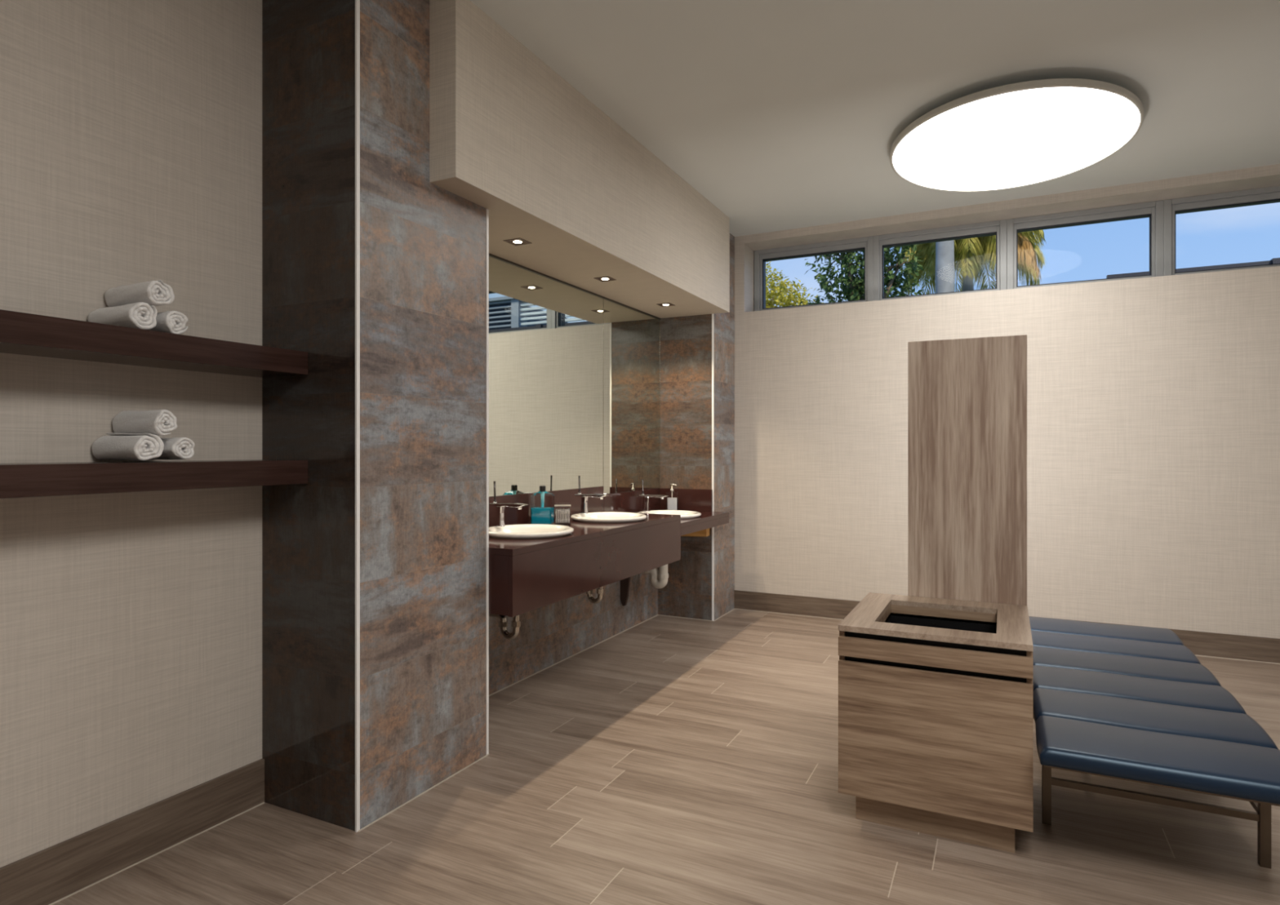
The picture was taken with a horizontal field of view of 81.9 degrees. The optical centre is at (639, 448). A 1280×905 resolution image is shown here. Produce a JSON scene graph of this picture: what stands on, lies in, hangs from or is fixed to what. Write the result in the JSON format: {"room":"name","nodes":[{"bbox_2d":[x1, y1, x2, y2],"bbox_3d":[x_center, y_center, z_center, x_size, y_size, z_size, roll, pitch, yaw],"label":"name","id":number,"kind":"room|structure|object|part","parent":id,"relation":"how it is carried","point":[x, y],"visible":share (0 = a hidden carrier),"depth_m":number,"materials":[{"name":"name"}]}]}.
{"room":"changing room","nodes":[
{"label":"changing room","id":0,"kind":"room"},
{"bbox_2d":[0,0,657,867],"bbox_3d":[-1.912,-0.222,2.190,0.320,3.143,8.630,0,0,26],"label":"wall","id":1,"kind":"structure","parent":0,"point":[131,131],"depth_m":2.40,"materials":[{"name":"paint"}]},
{"bbox_2d":[0,759,264,904],"bbox_3d":[-2.566,1.267,0.537,0.014,0.166,5.086,0,0,26],"label":"baseboard","id":2,"kind":"structure","parent":1,"relation":"attached to","point":[46,877],"depth_m":2.37,"materials":[{"name":"brown wood"}]},
{"bbox_2d":[0,309,307,377],"bbox_3d":[-2.015,-0.314,1.379,0.254,0.083,3.084,0,0,26],"label":"floating shelf","id":3,"kind":"object","parent":1,"relation":"attached to","point":[20,333],"visible":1,"depth_m":2.20,"materials":[{"name":"brown wood"}]},
{"bbox_2d":[87,302,157,329],"bbox_3d":[-1.581,-0.397,2.255,0.236,0.085,0.084,0,0,26],"label":"rolled towel","id":4,"kind":"object","parent":3,"relation":"on","point":[140,315],"visible":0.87,"depth_m":2.21,"materials":[{"name":"white fabric"}]},
{"bbox_2d":[104,280,174,306],"bbox_3d":[-1.560,-0.478,2.299,0.236,0.080,0.085,0,0,26],"label":"rolled towel","id":5,"kind":"object","parent":4,"relation":"on","point":[154,293],"visible":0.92,"depth_m":2.26,"materials":[{"name":"white fabric"}]},
{"bbox_2d":[149,311,187,334],"bbox_3d":[-1.538,-0.391,2.343,0.236,0.078,0.073,0,0,26],"label":"rolled towel","id":6,"kind":"object","parent":3,"relation":"on","point":[169,322],"visible":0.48,"depth_m":2.29,"materials":[{"name":"white fabric"}]},
{"bbox_2d":[0,459,307,498],"bbox_3d":[-2.015,0.084,1.379,0.254,0.086,3.084,0,0,26],"label":"floating shelf","id":7,"kind":"object","parent":1,"relation":"attached to","point":[17,480],"visible":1,"depth_m":2.18,"materials":[{"name":"brown wood"}]},
{"bbox_2d":[91,433,164,461],"bbox_3d":[-1.575,-0.007,2.268,0.237,0.086,0.093,0,0,26],"label":"rolled towel","id":8,"kind":"object","parent":7,"relation":"on","point":[117,446],"visible":1,"depth_m":2.23,"materials":[{"name":"white fabric"}]},
{"bbox_2d":[112,409,177,435],"bbox_3d":[-1.553,-0.081,2.312,0.236,0.082,0.075,0,0,26],"label":"rolled towel","id":9,"kind":"object","parent":8,"relation":"on","point":[157,422],"visible":0.98,"depth_m":2.27,"materials":[{"name":"white fabric"}]},
{"bbox_2d":[151,437,194,459],"bbox_3d":[-1.528,-0.001,2.362,0.236,0.072,0.075,0,0,26],"label":"rolled towel","id":10,"kind":"object","parent":7,"relation":"on","point":[175,448],"visible":0.51,"depth_m":2.31,"materials":[{"name":"white fabric"}]},
{"bbox_2d":[488,253,604,497],"bbox_3d":[-0.675,-0.399,4.299,0.027,1.318,1.862,0,0,26],"label":"wall mirror","id":11,"kind":"object","parent":1,"relation":"attached to","point":[546,332],"visible":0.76,"depth_m":4.45,"materials":[{"name":"silver metal"}]},
{"bbox_2d":[488,486,604,527],"bbox_3d":[-0.675,0.349,4.294,0.030,0.174,1.852,0,0,26],"label":"backsplash","id":12,"kind":"structure","parent":1,"relation":"attached to","point":[512,516],"depth_m":4.47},
{"bbox_2d":[488,486,728,617],"bbox_3d":[-0.205,0.497,4.592,0.610,0.470,2.803,0,0,26],"label":"countertop","id":13,"kind":"structure","parent":1,"relation":"attached to","point":[529,575],"depth_m":4.03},
{"bbox_3d":[-0.833,0.597,3.351,0.585,0.262,0.022,0,0,26],"label":"panel","id":14,"kind":"part","parent":13,"relation":"part of","materials":[{"name":"brown wood"}]},
{"bbox_2d":[488,481,528,527],"bbox_3d":[-0.683,0.289,3.830,0.227,0.238,0.052,0,0,26],"label":"faucet","id":15,"kind":"object","parent":13,"relation":"on","point":[500,522],"visible":1,"depth_m":3.84,"materials":[{"name":"silver metal"}]},
{"bbox_3d":[-0.762,0.229,3.869,0.015,0.118,0.012,0,0,26],"label":"lever","id":16,"kind":"part","parent":15,"relation":"part of","materials":[{"name":"silver metal"}]},
{"bbox_3d":[-0.683,0.292,3.830,0.227,0.020,0.038,0,0,26],"label":"spout","id":17,"kind":"part","parent":15,"relation":"part of","materials":[{"name":"silver metal"}]},
{"bbox_2d":[488,524,573,539],"bbox_3d":[-0.575,0.492,3.777,0.470,0.168,0.470,0,0,26],"label":"basin","id":18,"kind":"object","parent":13,"relation":"in","point":[519,531],"visible":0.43,"depth_m":3.84,"materials":[{"name":"ceramic"}]},
{"bbox_2d":[488,613,520,639],"bbox_3d":[-0.756,0.767,3.777,0.342,0.395,0.072,0,0,26],"label":"trap","id":19,"kind":"object","parent":18,"relation":"attached to","point":[516,623],"visible":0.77,"depth_m":3.72,"materials":[{"name":"silver metal"}]},
{"bbox_2d":[530,485,554,524],"bbox_3d":[-0.565,0.325,4.280,0.122,0.221,0.090,0,0,6],"label":"mouthwash bottle","id":20,"kind":"object","parent":13,"relation":"on","point":[542,515],"visible":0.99,"depth_m":4.24,"materials":[{"name":"clear plastic"}]},
{"bbox_2d":[554,503,570,525],"bbox_3d":[-0.442,0.374,4.207,0.093,0.121,0.093,0,0,-6],"label":"jar","id":21,"kind":"object","parent":13,"relation":"on","point":[561,513],"visible":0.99,"depth_m":4.17,"materials":[{"name":"clear plastic"}]},
{"bbox_2d":[555,522,570,525],"bbox_3d":[-0.442,0.429,4.207,0.086,0.012,0.086,0,0,-6],"label":"jar","id":22,"kind":"object","parent":21,"relation":"on","point":[556,523],"depth_m":4.18,"materials":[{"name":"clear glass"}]},
{"bbox_2d":[574,475,608,514],"bbox_3d":[-0.302,0.289,4.601,0.227,0.238,0.052,0,0,26],"label":"faucet","id":23,"kind":"object","parent":13,"relation":"on","point":[584,510],"visible":1,"depth_m":4.61,"materials":[{"name":"silver metal"}]},
{"bbox_3d":[-0.381,0.229,4.640,0.015,0.118,0.012,0,0,26],"label":"lever","id":24,"kind":"part","parent":23,"relation":"part of","materials":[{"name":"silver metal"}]},
{"bbox_3d":[-0.302,0.292,4.601,0.227,0.020,0.038,0,0,26],"label":"spout","id":25,"kind":"part","parent":23,"relation":"part of","materials":[{"name":"silver metal"}]},
{"bbox_2d":[570,511,646,523],"bbox_3d":[-0.193,0.492,4.547,0.470,0.168,0.470,0,0,26],"label":"basin","id":26,"kind":"object","parent":13,"relation":"in","point":[598,517],"visible":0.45,"depth_m":4.50,"materials":[{"name":"ceramic"}]},
{"bbox_2d":[586,586,604,604],"bbox_3d":[-0.359,0.767,4.630,0.298,0.395,0.072,0,0,26],"label":"trap","id":27,"kind":"object","parent":26,"relation":"attached to","point":[600,591],"visible":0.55,"depth_m":4.57,"materials":[{"name":"silver metal"}]},
{"bbox_2d":[638,479,668,511],"bbox_3d":[0.100,0.343,5.401,0.227,0.238,0.052,0,0,26],"label":"faucet","id":28,"kind":"object","parent":13,"relation":"on","point":[646,497],"visible":1,"depth_m":5.41,"materials":[{"name":"silver metal"}]},
{"bbox_3d":[0.100,0.346,5.401,0.227,0.020,0.038,0,0,26],"label":"spout","id":29,"kind":"part","parent":28,"relation":"part of","materials":[{"name":"silver metal"}]},
{"bbox_2d":[636,510,701,519],"bbox_3d":[0.208,0.546,5.347,0.470,0.168,0.470,0,0,26],"label":"basin","id":30,"kind":"object","parent":13,"relation":"in","point":[684,514],"visible":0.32,"depth_m":5.49,"materials":[{"name":"ceramic"}]},
{"bbox_2d":[640,564,668,588],"bbox_3d":[0.059,0.824,5.438,0.330,0.402,0.108,0,0,26],"label":"trap","id":31,"kind":"object","parent":30,"relation":"attached to","point":[658,580],"visible":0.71,"depth_m":5.37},
{"bbox_2d":[666,484,678,510],"bbox_3d":[0.251,0.381,5.772,0.094,0.215,0.076,0,0,1],"label":"soap dispenser","id":32,"kind":"object","parent":13,"relation":"on","point":[671,502],"visible":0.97,"depth_m":5.74,"materials":[{"name":"clear plastic"}]},
{"bbox_2d":[658,509,728,527],"bbox_3d":[0.206,0.505,5.422,0.610,0.030,0.951,0,0,26],"label":"countertop","id":33,"kind":"structure","parent":13,"relation":"on","point":[705,516],"depth_m":5.34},
{"bbox_3d":[0.341,0.609,5.845,0.425,0.173,0.070,0,0,26],"label":"counter bracket","id":34,"kind":"part","parent":13,"relation":"part of","materials":[{"name":"brown wood"}]},
{"bbox_2d":[620,577,630,606],"bbox_3d":[-0.104,0.940,5.393,0.080,0.420,0.025,0,0,26],"label":"support","id":35,"kind":"object","parent":1,"relation":"attached to","point":[624,584],"visible":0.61,"depth_m":5.38,"materials":[{"name":"brown wood"}]},
{"bbox_2d":[603,297,660,493],"bbox_3d":[-0.052,-0.371,5.558,0.027,1.374,0.938,0,0,26],"label":"wall mirror","id":36,"kind":"object","parent":1,"relation":"attached to","point":[631,335],"visible":0.98,"depth_m":5.49,"materials":[{"name":"silver metal"}]},
{"bbox_2d":[604,488,659,512],"bbox_3d":[-0.058,0.405,5.542,0.030,0.171,0.925,0,0,26],"label":"backsplash","id":37,"kind":"structure","parent":1,"relation":"attached to","point":[628,501],"depth_m":5.48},
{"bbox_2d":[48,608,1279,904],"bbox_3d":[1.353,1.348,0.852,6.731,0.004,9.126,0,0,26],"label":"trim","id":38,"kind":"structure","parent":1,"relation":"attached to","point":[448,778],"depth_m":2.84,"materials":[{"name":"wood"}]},
{"bbox_2d":[429,0,729,318],"bbox_3d":[-0.289,-1.426,4.432,0.620,0.734,3.182,0,0,26],"label":"soffit","id":39,"kind":"structure","parent":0,"point":[510,137],"depth_m":3.64,"materials":[{"name":"paint"}]},
{"bbox_2d":[502,237,532,245],"bbox_3d":[-0.625,-1.056,3.766,0.104,0.005,0.104,0,0,26],"label":"recessed light","id":40,"kind":"object","parent":39,"relation":"in","point":[515,242],"visible":1,"depth_m":3.76,"materials":[{"name":"white"}]},
{"bbox_2d":[594,275,616,281],"bbox_3d":[-0.217,-1.056,4.589,0.104,0.005,0.104,0,0,26],"label":"recessed light","id":41,"kind":"object","parent":39,"relation":"in","point":[602,278],"visible":1,"depth_m":4.58,"materials":[{"name":"white"}]},
{"bbox_2d":[656,302,675,306],"bbox_3d":[0.190,-1.056,5.411,0.104,0.005,0.104,0,0,26],"label":"recessed light","id":42,"kind":"object","parent":39,"relation":"in","point":[665,304],"visible":1,"depth_m":5.40,"materials":[{"name":"white"}]},
{"bbox_2d":[53,608,1279,904],"bbox_3d":[1.315,1.400,0.967,7.300,0.100,9.700,0,0,26],"label":"floor","id":43,"kind":"structure","parent":0,"point":[667,760],"depth_m":2.61,"materials":[{"name":"brown wood"}]},
{"bbox_2d":[262,0,486,831],"bbox_3d":[-1.193,-0.222,3.104,0.798,3.143,0.733,0,0,26],"label":"wall pier","id":44,"kind":"object","parent":43,"relation":"on","point":[423,244],"visible":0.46,"depth_m":2.75,"materials":[{"name":"tile"}]},
{"bbox_2d":[355,0,359,832],"bbox_3d":[-0.997,-0.222,2.601,0.008,3.143,0.014,0,0,26],"label":"trim","id":45,"kind":"structure","parent":44,"relation":"attached to","point":[357,2],"depth_m":2.60,"materials":[{"name":"silver metal"}]},
{"bbox_2d":[486,208,488,755],"bbox_3d":[-0.676,0.146,3.253,0.009,2.408,0.014,0,0,26],"label":"trim","id":46,"kind":"structure","parent":44,"relation":"attached to","point":[487,210],"depth_m":3.25,"materials":[{"name":"silver metal"}]},
{"bbox_2d":[838,592,1033,853],"bbox_3d":[1.143,0.993,2.824,0.621,0.714,0.675,0,0,26],"label":"base cabinet","id":47,"kind":"object","parent":43,"relation":"on","point":[935,695],"visible":1,"depth_m":2.54,"materials":[{"name":"brown wood"}]},
{"bbox_3d":[0.877,0.949,2.966,0.018,0.586,0.655,0,0,26],"label":"panel","id":48,"kind":"part","parent":47,"relation":"part of","materials":[{"name":"brown wood"}]},
{"bbox_3d":[0.997,1.003,2.530,0.621,0.476,0.020,0,0,26],"label":"door","id":49,"kind":"part","parent":47,"relation":"part of","materials":[{"name":"brown wood"}]},
{"bbox_3d":[1.417,0.949,2.699,0.018,0.586,0.655,0,0,26],"label":"panel","id":50,"kind":"part","parent":47,"relation":"part of","materials":[{"name":"brown wood"}]},
{"bbox_2d":[907,334,1026,605],"bbox_3d":[1.371,0.443,3.103,0.457,1.814,0.020,0,0,26],"label":"screen panel","id":51,"kind":"object","parent":43,"relation":"on","point":[967,397],"visible":0.56,"depth_m":3.09,"materials":[{"name":"brown wood"}]},
{"bbox_2d":[1029,617,1279,869],"bbox_3d":[1.992,1.135,3.045,0.686,0.431,2.025,0,0,26],"label":"bench","id":52,"kind":"object","parent":43,"relation":"on","point":[1131,704],"visible":0.97,"depth_m":2.53,"materials":[{"name":"blue leather"}]},
{"bbox_3d":[1.467,1.171,2.660,0.029,0.357,0.029,0,0,26],"label":"leg","id":53,"kind":"part","parent":52,"relation":"part of","materials":[{"name":"brown wood"}]},
{"bbox_3d":[2.021,1.171,2.386,0.029,0.357,0.029,0,0,26],"label":"leg","id":54,"kind":"part","parent":52,"relation":"part of","materials":[{"name":"brown wood"}]},
{"bbox_2d":[657,233,734,620],"bbox_3d":[0.329,-0.222,6.180,0.798,3.143,0.510,0,0,26],"label":"pillar","id":55,"kind":"structure","parent":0,"point":[686,341],"depth_m":5.90,"materials":[{"name":"tile"}]},
{"bbox_2d":[660,488,712,511],"bbox_3d":[0.365,0.405,5.862,0.443,0.171,0.020,0,0,26],"label":"backsplash","id":56,"kind":"structure","parent":55,"relation":"attached to","point":[689,500],"depth_m":5.83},
{"bbox_2d":[711,313,714,621],"bbox_3d":[0.572,0.146,5.778,0.013,2.408,0.012,0,0,26],"label":"trim","id":57,"kind":"structure","parent":55,"relation":"attached to","point":[713,314],"depth_m":5.77,"materials":[{"name":"silver metal"}]},
{"bbox_2d":[470,0,1279,236],"bbox_3d":[1.337,-1.868,1.012,7.300,0.150,9.800,0,0,26],"label":"ceiling","id":58,"kind":"structure","parent":0,"point":[781,114],"depth_m":3.53,"materials":[{"name":"paint"}]},
{"bbox_2d":[889,78,1143,191],"bbox_3d":[2.087,-1.750,4.180,1.266,0.086,1.478,0,0,26],"label":"drum ceiling light","id":59,"kind":"object","parent":58,"relation":"attached to","point":[1020,134],"visible":1,"depth_m":4.02,"materials":[{"name":"white plastic"}]},
{"bbox_2d":[734,164,1279,639],"bbox_3d":[3.297,-0.222,5.197,7.100,3.143,0.360,0,0,26],"label":"wall","id":60,"kind":"structure","parent":0,"point":[1153,402],"depth_m":5.15,"materials":[{"name":"fabric"}]},
{"bbox_2d":[754,235,873,311],"bbox_3d":[1.481,-1.439,6.277,1.000,0.578,0.175,0,0,26],"label":"window","id":61,"kind":"structure","parent":60,"relation":"in","point":[865,243],"depth_m":6.22,"materials":[{"name":"metal"}]},
{"bbox_3d":[1.502,-1.439,6.319,1.000,0.578,0.080,0,0,26],"label":"frame","id":62,"kind":"part","parent":61,"relation":"part of","materials":[{"name":"grey metal"}]},
{"bbox_2d":[873,219,1006,301],"bbox_3d":[2.364,-1.439,5.840,0.970,0.578,0.175,0,0,26],"label":"window","id":63,"kind":"structure","parent":60,"relation":"in","point":[997,228],"depth_m":5.77,"materials":[{"name":"metal"}]},
{"bbox_3d":[2.385,-1.439,5.883,0.970,0.578,0.080,0,0,26],"label":"frame","id":64,"kind":"part","parent":63,"relation":"part of","materials":[{"name":"grey metal"}]},
{"bbox_2d":[733,590,1279,663],"bbox_3d":[3.596,1.272,4.840,6.247,0.156,0.014,0,0,26],"label":"baseboard","id":65,"kind":"structure","parent":60,"relation":"attached to","point":[1260,649],"depth_m":4.86,"materials":[{"name":"brown wood"}]},
{"bbox_2d":[1006,200,1163,289],"bbox_3d":[3.235,-1.439,5.409,0.975,0.578,0.175,0,0,26],"label":"window","id":66,"kind":"structure","parent":60,"relation":"in","point":[1153,210],"depth_m":5.33,"materials":[{"name":"metal"}]},
{"bbox_3d":[3.256,-1.439,5.451,0.975,0.578,0.080,0,0,26],"label":"frame","id":67,"kind":"part","parent":66,"relation":"part of","materials":[{"name":"grey metal"}]},
{"bbox_2d":[1163,185,1279,275],"bbox_3d":[4.107,-1.439,4.977,0.970,0.578,0.175,0,0,26],"label":"window","id":68,"kind":"structure","parent":60,"relation":"in","point":[1267,195],"depth_m":5.03,"materials":[{"name":"metal"}]},
{"bbox_3d":[4.128,-1.439,5.020,0.970,0.578,0.080,0,0,26],"label":"frame","id":69,"kind":"part","parent":68,"relation":"part of","materials":[{"name":"grey metal"}]},
{"label":"outside","id":70,"kind":"structure","parent":0,"visible":0},
{"label":"ground","id":71,"kind":"structure","parent":70,"visible":0},
{"bbox_2d":[765,261,822,308],"bbox_3d":[2.265,-1.461,17.453,6.721,6.403,3.420,0,0,38],"label":"broadleaf tree","id":72,"kind":"object","parent":71,"relation":"on","point":[772,295],"visible":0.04,"depth_m":16.39,"materials":[{"name":"green plant"}]},
{"bbox_2d":[799,244,925,305],"bbox_3d":[3.716,-1.462,12.314,2.162,6.354,1.769,0,0,26],"label":"broadleaf tree","id":73,"kind":"object","parent":71,"relation":"on","point":[853,289],"visible":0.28,"depth_m":12.12,"materials":[{"name":"green plant"}]},
{"bbox_2d":[934,240,955,293],"bbox_3d":[6.051,-3.471,14.783,4.044,10.343,4.070,0,0,26],"label":"palm tree","id":74,"kind":"object","parent":71,"relation":"on","point":[944,274],"visible":0.02,"depth_m":14.67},
{"bbox_2d":[893,230,1045,296],"bbox_3d":[7.188,-1.583,16.112,3.001,6.565,2.926,0,0,26],"label":"palm tree","id":75,"kind":"object","parent":71,"relation":"on","point":[970,254],"visible":0.44,"depth_m":15.59,"materials":[{"name":"green plant"}]},
{"bbox_2d":[1106,257,1279,278],"bbox_3d":[10.357,-0.360,9.351,7.730,4.120,2.050,0,0,26],"label":"beam","id":76,"kind":"structure","parent":71,"relation":"on","point":[1274,260],"depth_m":9.68,"materials":[{"name":"metal"}]}
]}

